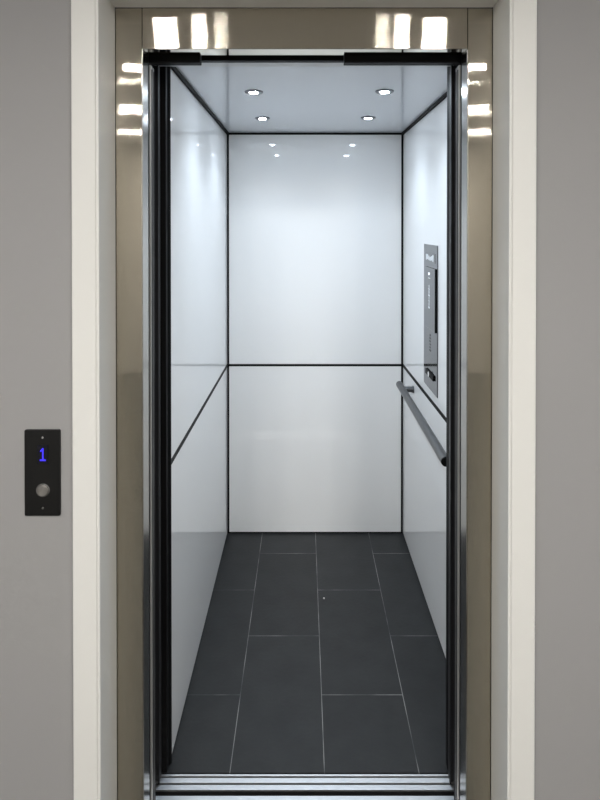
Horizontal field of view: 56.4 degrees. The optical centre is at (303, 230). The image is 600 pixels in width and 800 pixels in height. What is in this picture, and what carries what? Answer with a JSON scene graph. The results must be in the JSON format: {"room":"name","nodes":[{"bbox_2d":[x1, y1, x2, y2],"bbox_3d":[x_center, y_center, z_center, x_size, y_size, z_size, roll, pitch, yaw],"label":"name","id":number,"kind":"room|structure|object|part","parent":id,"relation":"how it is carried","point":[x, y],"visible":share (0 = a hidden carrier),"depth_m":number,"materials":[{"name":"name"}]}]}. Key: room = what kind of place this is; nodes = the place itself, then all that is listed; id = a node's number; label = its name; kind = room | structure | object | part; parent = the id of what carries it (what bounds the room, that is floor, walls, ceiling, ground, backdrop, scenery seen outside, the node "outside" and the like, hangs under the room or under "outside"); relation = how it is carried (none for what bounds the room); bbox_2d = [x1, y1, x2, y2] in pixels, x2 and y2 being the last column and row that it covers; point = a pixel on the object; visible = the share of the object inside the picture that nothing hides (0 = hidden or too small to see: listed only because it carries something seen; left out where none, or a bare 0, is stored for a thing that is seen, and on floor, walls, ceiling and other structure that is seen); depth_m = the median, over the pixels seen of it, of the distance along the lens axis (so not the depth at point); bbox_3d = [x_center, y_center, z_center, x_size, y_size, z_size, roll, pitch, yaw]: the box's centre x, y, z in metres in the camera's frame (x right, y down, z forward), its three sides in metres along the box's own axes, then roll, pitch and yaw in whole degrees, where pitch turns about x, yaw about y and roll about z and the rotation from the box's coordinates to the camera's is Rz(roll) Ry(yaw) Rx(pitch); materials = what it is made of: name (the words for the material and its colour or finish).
{"room":"elevator lobby","nodes":[
{"label":"elevator lobby","id":0,"kind":"room"},
{"bbox_2d":[159,66,226,771],"bbox_3d":[-0.447,0.583,2.482,0.030,2.314,1.415,0,0,0],"label":"wall","id":1,"kind":"structure","parent":0,"point":[198,142],"depth_m":2.17,"materials":[{"name":"white metal"}]},
{"bbox_3d":[-0.434,0.113,2.480,0.004,1.287,1.340,0,0,0],"label":"panel","id":2,"kind":"part","parent":1,"relation":"part of","materials":[{"name":"white"}]},
{"bbox_3d":[-0.434,1.235,2.489,0.004,0.951,1.340,0,0,0],"label":"panel","id":3,"kind":"part","parent":1,"relation":"part of","materials":[{"name":"white metal"}]},
{"bbox_2d":[156,774,453,795],"bbox_3d":[0.000,1.741,1.755,0.956,0.030,0.054,0,0,0],"label":"sill","id":4,"kind":"structure","parent":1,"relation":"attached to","point":[170,784],"depth_m":1.75,"materials":[{"name":"silver metal"}]},
{"bbox_3d":[0.000,1.744,1.755,0.956,0.024,0.054,0,0,0],"label":"sill","id":5,"kind":"part","parent":4,"relation":"part of","materials":[{"name":"silver metal"}]},
{"bbox_2d":[0,0,599,799],"bbox_3d":[0.000,0.368,1.503,3.500,2.720,0.100,0,0,0],"label":"wall","id":6,"kind":"structure","parent":0,"point":[37,763],"depth_m":1.45,"materials":[{"name":"grey paint"}]},
{"bbox_2d":[24,429,60,515],"bbox_3d":[-0.677,0.628,1.450,0.092,0.224,0.010,0,0,0],"label":"station","id":7,"kind":"object","parent":6,"relation":"attached to","point":[42,447],"visible":1,"depth_m":1.45,"materials":[{"name":"black plastic"},{"name":"chrome"},{"name":"blue display light"}]},
{"bbox_2d":[156,796,453,799],"bbox_3d":[0.000,1.742,1.643,1.000,0.030,0.135,0,0,0],"label":"sill","id":8,"kind":"structure","parent":6,"relation":"attached to","point":[157,797],"depth_m":1.70,"materials":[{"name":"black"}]},
{"bbox_2d":[161,533,447,773],"bbox_3d":[0.072,1.735,2.490,1.055,0.030,1.416,0,0,0],"label":"floor","id":9,"kind":"structure","parent":0,"point":[286,678],"depth_m":2.22,"materials":[{"name":"tile"}]},
{"bbox_2d":[167,67,171,765],"bbox_3d":[-0.452,0.594,1.794,0.046,2.264,0.034,0,0,0],"label":"post","id":10,"kind":"object","parent":9,"relation":"on","point":[168,68],"visible":0.27,"depth_m":1.80,"materials":[{"name":"black metal"}]},
{"bbox_2d":[446,63,460,769],"bbox_3d":[0.529,0.594,1.792,0.142,2.264,0.026,0,0,0],"label":"post","id":11,"kind":"object","parent":9,"relation":"on","point":[447,359],"visible":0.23,"depth_m":1.79,"materials":[{"name":"black metal"}]},
{"bbox_2d":[171,67,446,134],"bbox_3d":[0.070,-0.553,2.473,1.060,0.041,1.415,0,0,0],"label":"ceiling","id":12,"kind":"structure","parent":0,"point":[295,99],"depth_m":2.25,"materials":[{"name":"white"}]},
{"bbox_2d":[245,89,262,94],"bbox_3d":[-0.196,-0.538,2.186,0.072,0.006,0.072,0,0,0],"label":"recessed light","id":13,"kind":"object","parent":12,"relation":"in","point":[252,91],"visible":1,"depth_m":2.17,"materials":[{"name":"silver metal"}]},
{"bbox_2d":[255,116,269,119],"bbox_3d":[-0.201,-0.543,2.716,0.072,0.006,0.072,0,0,0],"label":"recessed light","id":14,"kind":"object","parent":12,"relation":"in","point":[260,117],"visible":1,"depth_m":2.70,"materials":[{"name":"silver metal"}]},
{"bbox_2d":[361,116,375,119],"bbox_3d":[0.310,-0.543,2.706,0.072,0.006,0.072,0,0,0],"label":"recessed light","id":15,"kind":"object","parent":12,"relation":"in","point":[363,117],"visible":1,"depth_m":2.69,"materials":[{"name":"silver metal"}]},
{"bbox_2d":[375,89,393,93],"bbox_3d":[0.313,-0.538,2.176,0.072,0.006,0.072,0,0,0],"label":"recessed light","id":16,"kind":"object","parent":12,"relation":"in","point":[380,91],"visible":1,"depth_m":2.16,"materials":[{"name":"silver metal"}]},
{"bbox_2d":[227,133,403,532],"bbox_3d":[0.070,0.578,3.174,1.060,2.314,0.030,0,0,0],"label":"wall","id":17,"kind":"structure","parent":0,"point":[315,220],"depth_m":3.16,"materials":[{"name":"white"}]},
{"bbox_3d":[0.063,0.108,3.158,0.970,1.292,0.004,0,0,0],"label":"panel","id":18,"kind":"part","parent":17,"relation":"part of","materials":[{"name":"white"}]},
{"bbox_3d":[0.063,1.237,3.167,0.970,0.938,0.004,0,0,0],"label":"panel","id":19,"kind":"part","parent":17,"relation":"part of","materials":[{"name":"white metal"}]},
{"bbox_2d":[403,96,446,657],"bbox_3d":[0.579,0.583,2.482,0.030,2.314,1.415,0,0,-1],"label":"wall","id":20,"kind":"structure","parent":0,"point":[425,142],"depth_m":2.62,"materials":[{"name":"white"}]},
{"bbox_2d":[396,381,445,466],"bbox_3d":[0.527,0.817,2.474,0.083,0.037,0.978,0,0,0],"label":"handrail","id":21,"kind":"object","parent":20,"relation":"attached to","point":[434,442],"visible":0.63,"depth_m":2.35,"materials":[{"name":"grey metal"}]},
{"bbox_3d":[0.567,1.235,2.472,0.004,0.951,1.373,0,0,-1],"label":"panel","id":22,"kind":"part","parent":20,"relation":"part of","materials":[{"name":"white metal"}]},
{"bbox_3d":[0.567,0.113,2.463,0.004,1.287,1.373,0,0,-1],"label":"panel","id":23,"kind":"part","parent":20,"relation":"part of","materials":[{"name":"white"}]},
{"bbox_2d":[424,244,437,397],"bbox_3d":[0.558,0.386,2.487,0.016,0.645,0.252,0,0,0],"label":"control panel","id":24,"kind":"object","parent":20,"relation":"attached to","point":[430,251],"visible":1,"depth_m":2.46,"materials":[{"name":"grey metal"}]},
{"bbox_3d":[0.000,-0.813,1.494,1.080,0.359,0.100,0,0,0],"label":"wall","id":25,"kind":"structure","parent":0,"visible":0},
{"bbox_2d":[71,0,536,799],"bbox_3d":[0.000,0.520,1.493,1.191,2.416,0.128,0,0,0],"label":"trim","id":26,"kind":"structure","parent":25,"relation":"attached to","point":[92,21],"depth_m":1.44,"materials":[{"name":"white paint"}]},
{"bbox_3d":[-0.564,0.520,1.446,0.064,2.416,0.016,0,0,0],"label":"casing","id":27,"kind":"part","parent":26,"relation":"part of","materials":[{"name":"white paint"}]},
{"bbox_3d":[0.564,0.520,1.446,0.064,2.416,0.016,0,0,0],"label":"casing","id":28,"kind":"part","parent":26,"relation":"part of","materials":[{"name":"white paint"}]},
{"bbox_2d":[115,8,492,799],"bbox_3d":[0.000,0.547,1.602,1.240,2.360,0.085,0,0,0],"label":"door frame","id":29,"kind":"structure","parent":25,"relation":"in","point":[140,33],"depth_m":1.56,"materials":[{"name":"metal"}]},
{"bbox_2d":[149,65,153,799],"bbox_3d":[-0.528,0.619,1.659,0.161,2.208,0.018,0,0,0],"label":"sliding door","id":30,"kind":"structure","parent":29,"relation":"attached to","point":[150,66],"depth_m":1.65,"materials":[{"name":"silver metal"}]},
{"bbox_2d":[152,67,155,799],"bbox_3d":[-0.529,0.619,1.683,0.160,2.208,0.018,0,0,0],"label":"sliding door","id":31,"kind":"structure","parent":29,"relation":"attached to","point":[152,67],"depth_m":1.68,"materials":[{"name":"grey metal"}]},
{"bbox_2d":[149,55,460,66],"bbox_3d":[0.000,-0.541,1.692,0.940,0.106,0.156,0,0,0],"label":"door track","id":32,"kind":"object","parent":29,"relation":"attached to","point":[154,60],"visible":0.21,"depth_m":1.66,"materials":[{"name":"black metal"}]},
{"bbox_2d":[152,66,160,783],"bbox_3d":[-0.530,0.606,1.747,0.161,2.232,0.029,0,0,0],"label":"sliding door","id":33,"kind":"structure","parent":32,"relation":"hanging from","point":[156,68],"depth_m":1.74,"materials":[{"name":"black metal"}]},
{"bbox_2d":[448,66,457,783],"bbox_3d":[0.534,0.606,1.747,0.161,2.232,0.029,0,0,0],"label":"sliding door","id":34,"kind":"structure","parent":32,"relation":"hanging from","point":[452,70],"depth_m":1.74,"materials":[{"name":"black"}]},
{"bbox_2d":[454,68,456,799],"bbox_3d":[0.534,0.619,1.683,0.160,2.208,0.018,0,0,0],"label":"sliding door","id":35,"kind":"structure","parent":29,"relation":"attached to","point":[456,68],"depth_m":1.68,"materials":[{"name":"grey metal"}]},
{"bbox_3d":[0.534,0.619,1.683,0.159,2.208,0.018,0,0,0],"label":"door","id":36,"kind":"part","parent":35,"relation":"part of","materials":[{"name":"grey metal"}]},
{"bbox_2d":[456,65,460,799],"bbox_3d":[0.533,0.619,1.659,0.161,2.208,0.018,0,0,0],"label":"sliding door","id":37,"kind":"structure","parent":29,"relation":"attached to","point":[459,66],"depth_m":1.65,"materials":[{"name":"silver metal"}]}
]}

